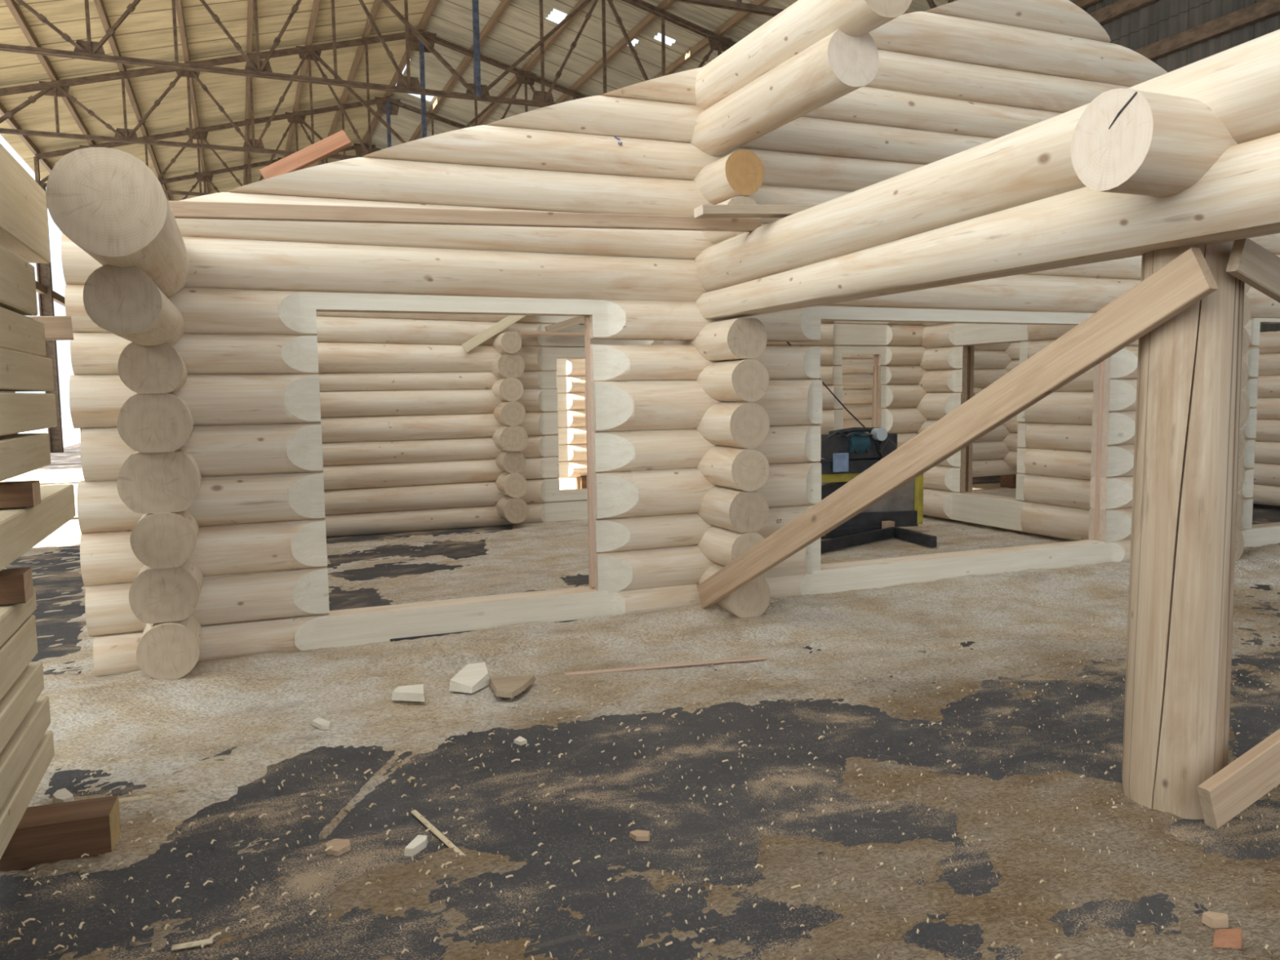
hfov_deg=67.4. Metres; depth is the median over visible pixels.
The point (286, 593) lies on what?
log
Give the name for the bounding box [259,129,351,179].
board
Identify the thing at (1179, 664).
porch post
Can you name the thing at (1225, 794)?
board
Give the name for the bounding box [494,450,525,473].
log
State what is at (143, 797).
wood strip
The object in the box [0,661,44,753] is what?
squared timber
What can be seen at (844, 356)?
log
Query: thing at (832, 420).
log
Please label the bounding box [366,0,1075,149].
ceiling
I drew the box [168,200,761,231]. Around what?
batten
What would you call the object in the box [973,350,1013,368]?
log
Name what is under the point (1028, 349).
log
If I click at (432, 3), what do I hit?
purlin
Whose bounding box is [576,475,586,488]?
support block
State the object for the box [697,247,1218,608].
board
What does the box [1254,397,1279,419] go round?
log
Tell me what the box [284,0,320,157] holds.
purlin
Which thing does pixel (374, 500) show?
log
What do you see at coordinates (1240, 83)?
beam
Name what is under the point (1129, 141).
log
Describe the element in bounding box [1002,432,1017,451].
log
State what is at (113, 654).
log
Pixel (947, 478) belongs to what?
log
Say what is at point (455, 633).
strip
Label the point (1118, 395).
log
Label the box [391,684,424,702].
wood offcut
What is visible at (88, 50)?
roof truss
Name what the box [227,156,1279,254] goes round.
log
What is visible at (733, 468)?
log
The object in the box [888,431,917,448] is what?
log
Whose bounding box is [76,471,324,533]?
log
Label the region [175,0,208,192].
purlin
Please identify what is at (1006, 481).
support block
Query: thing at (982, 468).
log
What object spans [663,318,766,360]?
log
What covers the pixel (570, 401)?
log
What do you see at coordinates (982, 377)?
log
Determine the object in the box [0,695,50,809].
squared timber
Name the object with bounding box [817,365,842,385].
log
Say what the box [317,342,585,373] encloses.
log
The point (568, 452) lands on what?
log
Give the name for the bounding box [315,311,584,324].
log
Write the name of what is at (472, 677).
wood offcut
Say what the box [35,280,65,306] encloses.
hall girt
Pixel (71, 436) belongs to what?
ground
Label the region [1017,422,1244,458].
log
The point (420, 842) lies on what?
wood offcut
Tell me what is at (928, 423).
log
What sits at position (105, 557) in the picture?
log
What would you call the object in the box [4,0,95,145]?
purlin
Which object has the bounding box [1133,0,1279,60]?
beam
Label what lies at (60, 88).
roof truss
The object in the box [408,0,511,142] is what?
purlin
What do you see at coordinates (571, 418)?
log
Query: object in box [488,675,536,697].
wood offcut
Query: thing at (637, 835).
wood offcut
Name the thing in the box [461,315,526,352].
stick
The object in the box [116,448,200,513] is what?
log
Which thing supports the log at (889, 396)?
on the log at (908, 420)
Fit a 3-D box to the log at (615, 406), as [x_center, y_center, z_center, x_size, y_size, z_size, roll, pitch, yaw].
[0.452,-0.504,6.386,1.664,0.314,0.369,-3,6,-22]
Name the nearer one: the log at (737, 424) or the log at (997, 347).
the log at (737, 424)
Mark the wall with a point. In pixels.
(1160, 20)
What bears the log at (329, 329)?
on the log at (332, 357)
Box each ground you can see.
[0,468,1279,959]
[17,415,80,447]
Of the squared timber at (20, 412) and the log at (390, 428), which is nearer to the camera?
the squared timber at (20, 412)
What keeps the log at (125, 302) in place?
on the log at (160, 368)
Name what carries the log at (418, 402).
on the log at (390, 428)
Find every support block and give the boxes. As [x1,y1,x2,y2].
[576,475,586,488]
[1000,474,1016,488]
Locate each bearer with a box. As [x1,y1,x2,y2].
[0,480,40,508]
[0,567,33,604]
[0,795,120,871]
[26,315,73,340]
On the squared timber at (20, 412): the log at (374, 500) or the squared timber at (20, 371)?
the squared timber at (20, 371)
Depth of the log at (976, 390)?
13.63 m
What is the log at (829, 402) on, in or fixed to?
on the log at (832, 420)
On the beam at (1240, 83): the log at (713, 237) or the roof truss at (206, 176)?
the log at (713, 237)
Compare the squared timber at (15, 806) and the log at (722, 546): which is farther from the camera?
the log at (722, 546)
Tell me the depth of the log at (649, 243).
5.59 m
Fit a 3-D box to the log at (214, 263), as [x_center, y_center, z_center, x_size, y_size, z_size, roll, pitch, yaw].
[2.591,-1.405,7.205,11.980,0.283,0.326,-3,6,-22]
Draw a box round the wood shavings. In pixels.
[0,609,1279,959]
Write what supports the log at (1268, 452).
on the log at (1264, 473)
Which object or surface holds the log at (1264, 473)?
on the log at (1266, 495)
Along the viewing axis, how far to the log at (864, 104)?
6.66 m
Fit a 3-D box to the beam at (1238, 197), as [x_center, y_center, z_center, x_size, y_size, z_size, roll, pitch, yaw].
[1.289,-1.013,4.340,0.338,0.280,5.250,-3,6,-22]
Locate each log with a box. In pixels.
[45,146,189,297]
[61,232,1279,317]
[64,284,1279,346]
[69,373,320,428]
[70,332,318,375]
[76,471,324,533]
[80,422,323,482]
[80,519,327,586]
[83,264,184,346]
[84,566,329,636]
[93,522,1279,676]
[116,393,193,453]
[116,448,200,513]
[117,342,187,393]
[128,559,203,623]
[129,510,198,568]
[136,614,201,679]
[174,191,1279,279]
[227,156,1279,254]
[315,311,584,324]
[316,315,664,347]
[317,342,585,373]
[318,370,556,391]
[320,388,557,417]
[320,411,558,443]
[321,435,558,466]
[323,456,559,490]
[324,478,586,515]
[324,500,588,537]
[361,124,926,191]
[487,95,995,164]
[491,354,524,377]
[491,377,523,401]
[491,426,528,451]
[492,331,521,354]
[493,401,525,426]
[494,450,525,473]
[494,471,527,497]
[495,495,528,523]
[556,358,873,376]
[556,373,873,393]
[557,388,872,410]
[557,404,872,427]
[557,418,871,444]
[558,444,586,462]
[558,460,586,477]
[584,379,822,431]
[586,424,820,472]
[586,462,821,519]
[588,537,821,594]
[590,344,820,381]
[593,504,814,553]
[601,67,1062,138]
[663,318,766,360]
[690,29,878,155]
[693,149,764,204]
[694,0,911,110]
[695,359,768,401]
[696,402,769,448]
[696,445,769,491]
[697,486,768,533]
[697,525,764,566]
[697,564,770,617]
[702,195,760,244]
[766,323,924,346]
[782,345,925,365]
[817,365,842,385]
[818,408,843,435]
[821,320,922,324]
[822,385,842,409]
[842,354,873,359]
[863,48,1131,113]
[868,11,1167,86]
[871,384,927,408]
[871,407,927,433]
[873,365,926,385]
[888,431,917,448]
[915,392,974,419]
[915,419,938,434]
[918,368,973,392]
[919,345,973,370]
[920,294,1251,348]
[922,283,1250,326]
[923,465,973,493]
[923,488,1244,559]
[925,0,1111,42]
[937,443,973,467]
[972,440,1010,460]
[972,458,1017,476]
[973,342,1011,351]
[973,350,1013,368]
[973,368,1008,387]
[973,386,986,395]
[973,423,1010,442]
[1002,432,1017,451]
[1003,414,1018,433]
[1003,450,1017,467]
[1004,342,1019,359]
[1004,360,1019,372]
[1015,473,1243,525]
[1017,390,1249,428]
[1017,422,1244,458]
[1017,447,1244,492]
[1019,327,1248,364]
[1054,358,1248,391]
[1071,88,1237,196]
[1088,497,1253,542]
[1089,468,1253,510]
[1090,439,1255,477]
[1091,408,1257,445]
[1093,346,1259,379]
[1093,377,1257,412]
[1248,330,1279,354]
[1251,484,1279,506]
[1253,419,1279,442]
[1253,440,1279,464]
[1253,462,1279,486]
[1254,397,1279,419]
[1256,375,1279,397]
[1257,353,1279,376]
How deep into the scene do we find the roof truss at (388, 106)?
28.92 m
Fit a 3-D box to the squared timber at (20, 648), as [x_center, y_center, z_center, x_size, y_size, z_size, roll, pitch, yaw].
[-1.651,0.702,1.973,0.160,0.148,3.289,-3,6,-22]
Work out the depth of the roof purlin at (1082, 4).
17.36 m
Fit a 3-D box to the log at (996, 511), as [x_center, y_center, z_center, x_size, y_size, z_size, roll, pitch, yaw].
[3.951,0.371,9.616,0.356,0.309,4.110,-3,6,-22]
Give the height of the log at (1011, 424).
0.260 m
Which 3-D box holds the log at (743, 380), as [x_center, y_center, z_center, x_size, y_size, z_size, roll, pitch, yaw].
[0.487,-0.648,6.312,0.268,0.260,0.963,-3,6,-22]
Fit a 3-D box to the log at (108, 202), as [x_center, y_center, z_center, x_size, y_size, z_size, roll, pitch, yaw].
[-3.181,-1.242,6.555,0.379,0.390,7.101,-3,6,-22]
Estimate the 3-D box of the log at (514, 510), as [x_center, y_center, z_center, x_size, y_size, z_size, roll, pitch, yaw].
[-1.526,0.307,10.995,0.286,0.283,0.850,-3,6,-22]
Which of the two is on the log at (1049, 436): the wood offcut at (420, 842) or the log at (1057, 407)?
the log at (1057, 407)
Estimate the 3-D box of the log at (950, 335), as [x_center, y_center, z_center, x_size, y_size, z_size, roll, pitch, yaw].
[3.925,-1.497,9.445,0.289,0.250,4.110,-3,6,-22]
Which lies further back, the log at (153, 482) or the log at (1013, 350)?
the log at (1013, 350)
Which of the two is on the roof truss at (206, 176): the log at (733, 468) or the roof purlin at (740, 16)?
the roof purlin at (740, 16)
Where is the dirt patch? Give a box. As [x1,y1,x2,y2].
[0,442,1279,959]
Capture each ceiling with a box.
[0,0,430,200]
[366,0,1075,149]
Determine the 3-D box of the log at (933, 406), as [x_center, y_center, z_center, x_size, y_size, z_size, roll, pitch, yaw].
[3.347,-0.841,10.912,0.343,0.300,1.070,-3,6,-22]
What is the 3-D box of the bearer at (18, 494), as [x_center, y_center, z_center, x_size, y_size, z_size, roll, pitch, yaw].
[-2.509,0.066,3.336,0.710,0.085,0.140,-3,6,-22]
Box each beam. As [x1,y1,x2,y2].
[693,29,1279,292]
[695,133,1279,319]
[1088,0,1158,25]
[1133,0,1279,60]
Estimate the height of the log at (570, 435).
0.260 m
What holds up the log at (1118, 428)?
on the log at (1117, 460)
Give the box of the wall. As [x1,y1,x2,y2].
[1082,0,1279,332]
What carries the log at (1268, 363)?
on the log at (1268, 386)
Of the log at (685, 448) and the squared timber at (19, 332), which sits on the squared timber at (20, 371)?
the squared timber at (19, 332)
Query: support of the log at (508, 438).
on the log at (510, 462)
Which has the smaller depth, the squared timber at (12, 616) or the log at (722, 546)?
the squared timber at (12, 616)
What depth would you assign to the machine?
8.96 m
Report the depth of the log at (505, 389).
10.54 m
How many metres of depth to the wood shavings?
3.44 m
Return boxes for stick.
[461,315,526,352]
[544,316,584,332]
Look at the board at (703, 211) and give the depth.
5.27 m
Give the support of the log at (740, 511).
on the log at (722, 546)
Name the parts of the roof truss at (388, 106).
post, gusset plate, gusset plate, gusset plate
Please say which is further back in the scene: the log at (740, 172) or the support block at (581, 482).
the support block at (581, 482)
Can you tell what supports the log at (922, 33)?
on the log at (896, 71)
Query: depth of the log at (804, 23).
5.06 m
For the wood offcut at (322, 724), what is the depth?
4.33 m
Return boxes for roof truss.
[0,0,737,107]
[0,30,589,159]
[33,97,470,195]
[159,143,381,199]
[670,0,953,17]
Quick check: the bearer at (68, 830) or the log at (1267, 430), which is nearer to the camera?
the bearer at (68, 830)
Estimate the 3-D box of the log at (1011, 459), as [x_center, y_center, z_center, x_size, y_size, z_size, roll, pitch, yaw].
[5.391,-0.315,14.025,0.275,0.240,0.900,-3,6,-22]
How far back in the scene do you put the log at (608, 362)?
6.14 m
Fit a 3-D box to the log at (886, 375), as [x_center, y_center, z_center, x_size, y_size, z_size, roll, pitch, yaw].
[3.118,-1.200,10.983,0.980,0.216,0.252,-3,6,-22]
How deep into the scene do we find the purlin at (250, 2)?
23.12 m
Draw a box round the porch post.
[1121,240,1244,819]
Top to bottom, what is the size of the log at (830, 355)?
0.219 m
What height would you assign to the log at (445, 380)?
0.215 m
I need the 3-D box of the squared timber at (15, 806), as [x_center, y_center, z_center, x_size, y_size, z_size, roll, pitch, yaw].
[-1.666,1.145,2.080,0.160,0.106,3.427,-3,6,-22]
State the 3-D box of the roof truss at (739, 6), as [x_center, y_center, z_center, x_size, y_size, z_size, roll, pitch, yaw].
[-1.022,-8.966,13.917,19.504,3.371,0.169,-3,6,-22]
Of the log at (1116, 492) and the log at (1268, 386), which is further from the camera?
the log at (1268, 386)
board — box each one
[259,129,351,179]
[518,330,584,337]
[693,204,816,217]
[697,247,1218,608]
[1196,728,1279,829]
[1226,238,1279,302]
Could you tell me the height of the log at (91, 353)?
0.219 m
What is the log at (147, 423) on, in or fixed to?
on the log at (153, 482)
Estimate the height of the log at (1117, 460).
0.260 m
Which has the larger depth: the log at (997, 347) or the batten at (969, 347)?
the log at (997, 347)
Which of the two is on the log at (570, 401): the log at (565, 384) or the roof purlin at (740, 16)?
the log at (565, 384)
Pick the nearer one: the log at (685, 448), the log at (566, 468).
the log at (685, 448)
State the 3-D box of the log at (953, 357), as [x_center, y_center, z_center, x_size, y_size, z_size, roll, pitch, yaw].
[3.347,-1.368,10.867,0.285,0.250,1.070,-3,6,-22]
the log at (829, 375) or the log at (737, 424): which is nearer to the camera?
the log at (737, 424)
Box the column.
[35,184,63,453]
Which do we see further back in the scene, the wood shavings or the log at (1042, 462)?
the log at (1042, 462)
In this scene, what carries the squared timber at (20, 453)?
on the bearer at (18, 494)
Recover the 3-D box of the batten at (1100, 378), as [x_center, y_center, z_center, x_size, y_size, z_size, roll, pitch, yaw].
[3.716,-0.378,7.763,0.030,1.715,0.035,-3,6,-22]
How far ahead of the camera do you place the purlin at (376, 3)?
26.17 m
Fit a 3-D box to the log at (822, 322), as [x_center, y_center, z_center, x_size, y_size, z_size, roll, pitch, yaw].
[2.236,-1.834,10.562,2.871,0.235,0.277,-3,6,-22]
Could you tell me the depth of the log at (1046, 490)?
9.17 m
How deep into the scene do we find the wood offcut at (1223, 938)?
2.54 m
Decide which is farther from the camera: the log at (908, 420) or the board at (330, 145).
the log at (908, 420)
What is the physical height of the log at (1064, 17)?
0.310 m
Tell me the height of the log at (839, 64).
0.299 m
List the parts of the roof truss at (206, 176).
gusset plate, gusset plate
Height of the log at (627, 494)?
0.294 m
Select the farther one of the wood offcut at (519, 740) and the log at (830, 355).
the log at (830, 355)
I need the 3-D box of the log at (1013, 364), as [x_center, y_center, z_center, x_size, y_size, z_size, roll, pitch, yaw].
[5.378,-1.599,13.909,0.296,0.260,0.900,-3,6,-22]
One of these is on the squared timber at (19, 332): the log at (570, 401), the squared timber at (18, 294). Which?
the squared timber at (18, 294)
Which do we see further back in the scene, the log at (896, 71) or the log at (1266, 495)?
the log at (1266, 495)
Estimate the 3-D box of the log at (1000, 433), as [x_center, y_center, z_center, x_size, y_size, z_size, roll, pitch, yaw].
[5.345,-0.706,14.029,1.950,0.260,0.302,-3,6,-22]
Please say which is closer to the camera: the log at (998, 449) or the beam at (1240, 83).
the beam at (1240, 83)
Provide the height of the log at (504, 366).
0.257 m
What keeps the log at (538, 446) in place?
on the log at (412, 473)
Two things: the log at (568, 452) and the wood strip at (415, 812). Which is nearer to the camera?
the wood strip at (415, 812)
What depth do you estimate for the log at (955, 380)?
10.52 m
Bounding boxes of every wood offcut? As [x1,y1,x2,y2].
[53,787,74,804]
[311,717,331,729]
[324,838,351,856]
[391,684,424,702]
[404,835,427,856]
[448,662,489,693]
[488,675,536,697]
[513,736,527,745]
[628,829,650,840]
[1201,911,1228,928]
[1213,928,1242,948]
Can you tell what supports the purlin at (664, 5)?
on the roof truss at (206, 176)
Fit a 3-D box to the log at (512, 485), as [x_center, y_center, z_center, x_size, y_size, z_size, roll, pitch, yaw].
[-1.533,0.031,10.981,0.276,0.266,0.828,-3,6,-22]
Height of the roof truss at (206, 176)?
3.371 m
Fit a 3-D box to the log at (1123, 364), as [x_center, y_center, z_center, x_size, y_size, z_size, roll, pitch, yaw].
[4.517,-0.981,8.050,1.740,0.260,0.295,-3,6,-22]
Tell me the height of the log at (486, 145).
0.282 m
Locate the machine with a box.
[786,341,937,552]
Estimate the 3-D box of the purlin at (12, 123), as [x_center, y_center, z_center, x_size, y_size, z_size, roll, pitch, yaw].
[-11.351,-8.045,13.591,0.110,0.160,56.400,-3,6,-22]
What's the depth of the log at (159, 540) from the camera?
4.73 m
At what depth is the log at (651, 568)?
6.22 m
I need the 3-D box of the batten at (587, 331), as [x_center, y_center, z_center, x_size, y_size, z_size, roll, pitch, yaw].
[-0.318,-0.170,6.094,0.030,1.715,0.035,-3,6,-22]
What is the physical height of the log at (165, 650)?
0.303 m
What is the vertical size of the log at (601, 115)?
0.264 m
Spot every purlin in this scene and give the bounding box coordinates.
[0,102,53,173]
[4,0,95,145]
[93,0,170,200]
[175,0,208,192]
[243,0,253,185]
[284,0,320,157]
[317,0,382,165]
[355,0,438,155]
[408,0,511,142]
[471,0,587,126]
[554,0,675,102]
[652,0,769,79]
[1072,0,1101,8]
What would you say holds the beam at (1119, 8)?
attached to the wall
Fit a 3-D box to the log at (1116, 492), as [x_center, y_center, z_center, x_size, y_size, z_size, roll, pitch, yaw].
[4.532,0.065,8.144,1.742,0.260,0.302,-3,6,-22]
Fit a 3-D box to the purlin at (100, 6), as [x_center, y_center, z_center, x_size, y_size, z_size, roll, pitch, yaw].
[-8.802,-8.895,14.584,0.110,0.160,56.400,-3,6,-22]
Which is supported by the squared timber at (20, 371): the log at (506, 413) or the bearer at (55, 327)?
the bearer at (55, 327)
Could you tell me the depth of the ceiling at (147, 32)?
24.34 m
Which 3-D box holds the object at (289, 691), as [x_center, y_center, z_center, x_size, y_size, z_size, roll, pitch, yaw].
[-1.444,0.269,13.185,17.580,0.106,22.720,-3,6,-22]
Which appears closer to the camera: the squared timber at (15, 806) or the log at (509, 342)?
the squared timber at (15, 806)
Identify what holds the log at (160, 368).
on the log at (147, 423)
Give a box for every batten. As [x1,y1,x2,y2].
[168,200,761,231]
[584,316,594,586]
[874,355,878,427]
[964,346,970,491]
[1093,360,1104,538]
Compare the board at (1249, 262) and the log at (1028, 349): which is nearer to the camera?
the board at (1249, 262)
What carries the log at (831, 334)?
on the log at (830, 355)
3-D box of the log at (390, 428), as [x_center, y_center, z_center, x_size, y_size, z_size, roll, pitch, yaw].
[-2.897,-0.556,10.400,4.150,0.282,0.317,-3,6,-22]
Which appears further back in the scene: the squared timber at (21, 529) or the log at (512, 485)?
the log at (512, 485)
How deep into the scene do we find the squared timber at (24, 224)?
3.67 m
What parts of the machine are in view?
frame, fuel tank, deck panel, deck rail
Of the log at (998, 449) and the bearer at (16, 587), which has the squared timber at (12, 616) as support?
the bearer at (16, 587)
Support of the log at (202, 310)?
on the log at (125, 302)
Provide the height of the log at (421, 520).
0.241 m
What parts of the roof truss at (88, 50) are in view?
gusset plate, gusset plate, gusset plate, gusset plate, gusset plate, gusset plate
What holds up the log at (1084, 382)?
on the log at (1057, 407)
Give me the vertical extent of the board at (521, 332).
0.083 m
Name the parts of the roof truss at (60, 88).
gusset plate, gusset plate, gusset plate, gusset plate, gusset plate, gusset plate, gusset plate, gusset plate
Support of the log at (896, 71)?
on the log at (864, 104)
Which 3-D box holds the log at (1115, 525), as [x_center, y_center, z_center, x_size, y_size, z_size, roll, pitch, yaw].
[4.538,0.332,8.164,1.740,0.275,0.310,-3,6,-22]
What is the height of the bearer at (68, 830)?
0.142 m
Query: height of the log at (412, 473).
0.270 m
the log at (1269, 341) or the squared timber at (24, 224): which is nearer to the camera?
the squared timber at (24, 224)
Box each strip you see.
[118,794,152,802]
[171,937,213,951]
[390,619,577,641]
[410,809,465,855]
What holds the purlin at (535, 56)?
on the roof truss at (206, 176)
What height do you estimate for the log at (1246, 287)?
0.250 m
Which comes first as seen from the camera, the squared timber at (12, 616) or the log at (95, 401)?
the squared timber at (12, 616)
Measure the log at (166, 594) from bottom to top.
0.300 m
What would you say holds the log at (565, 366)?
on the log at (565, 384)
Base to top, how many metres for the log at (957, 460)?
0.260 m
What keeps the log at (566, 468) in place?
on the support block at (581, 482)
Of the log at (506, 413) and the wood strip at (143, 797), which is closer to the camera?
the wood strip at (143, 797)
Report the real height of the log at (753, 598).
0.290 m
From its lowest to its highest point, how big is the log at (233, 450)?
0.277 m
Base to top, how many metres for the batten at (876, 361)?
0.880 m
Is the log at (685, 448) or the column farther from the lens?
the column
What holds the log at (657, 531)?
on the log at (651, 568)
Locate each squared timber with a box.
[0,143,50,263]
[0,245,37,315]
[0,306,46,356]
[0,347,53,391]
[0,392,57,435]
[0,432,50,481]
[0,484,75,570]
[0,586,36,647]
[0,614,37,700]
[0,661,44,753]
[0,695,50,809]
[0,729,54,859]
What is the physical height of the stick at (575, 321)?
0.443 m

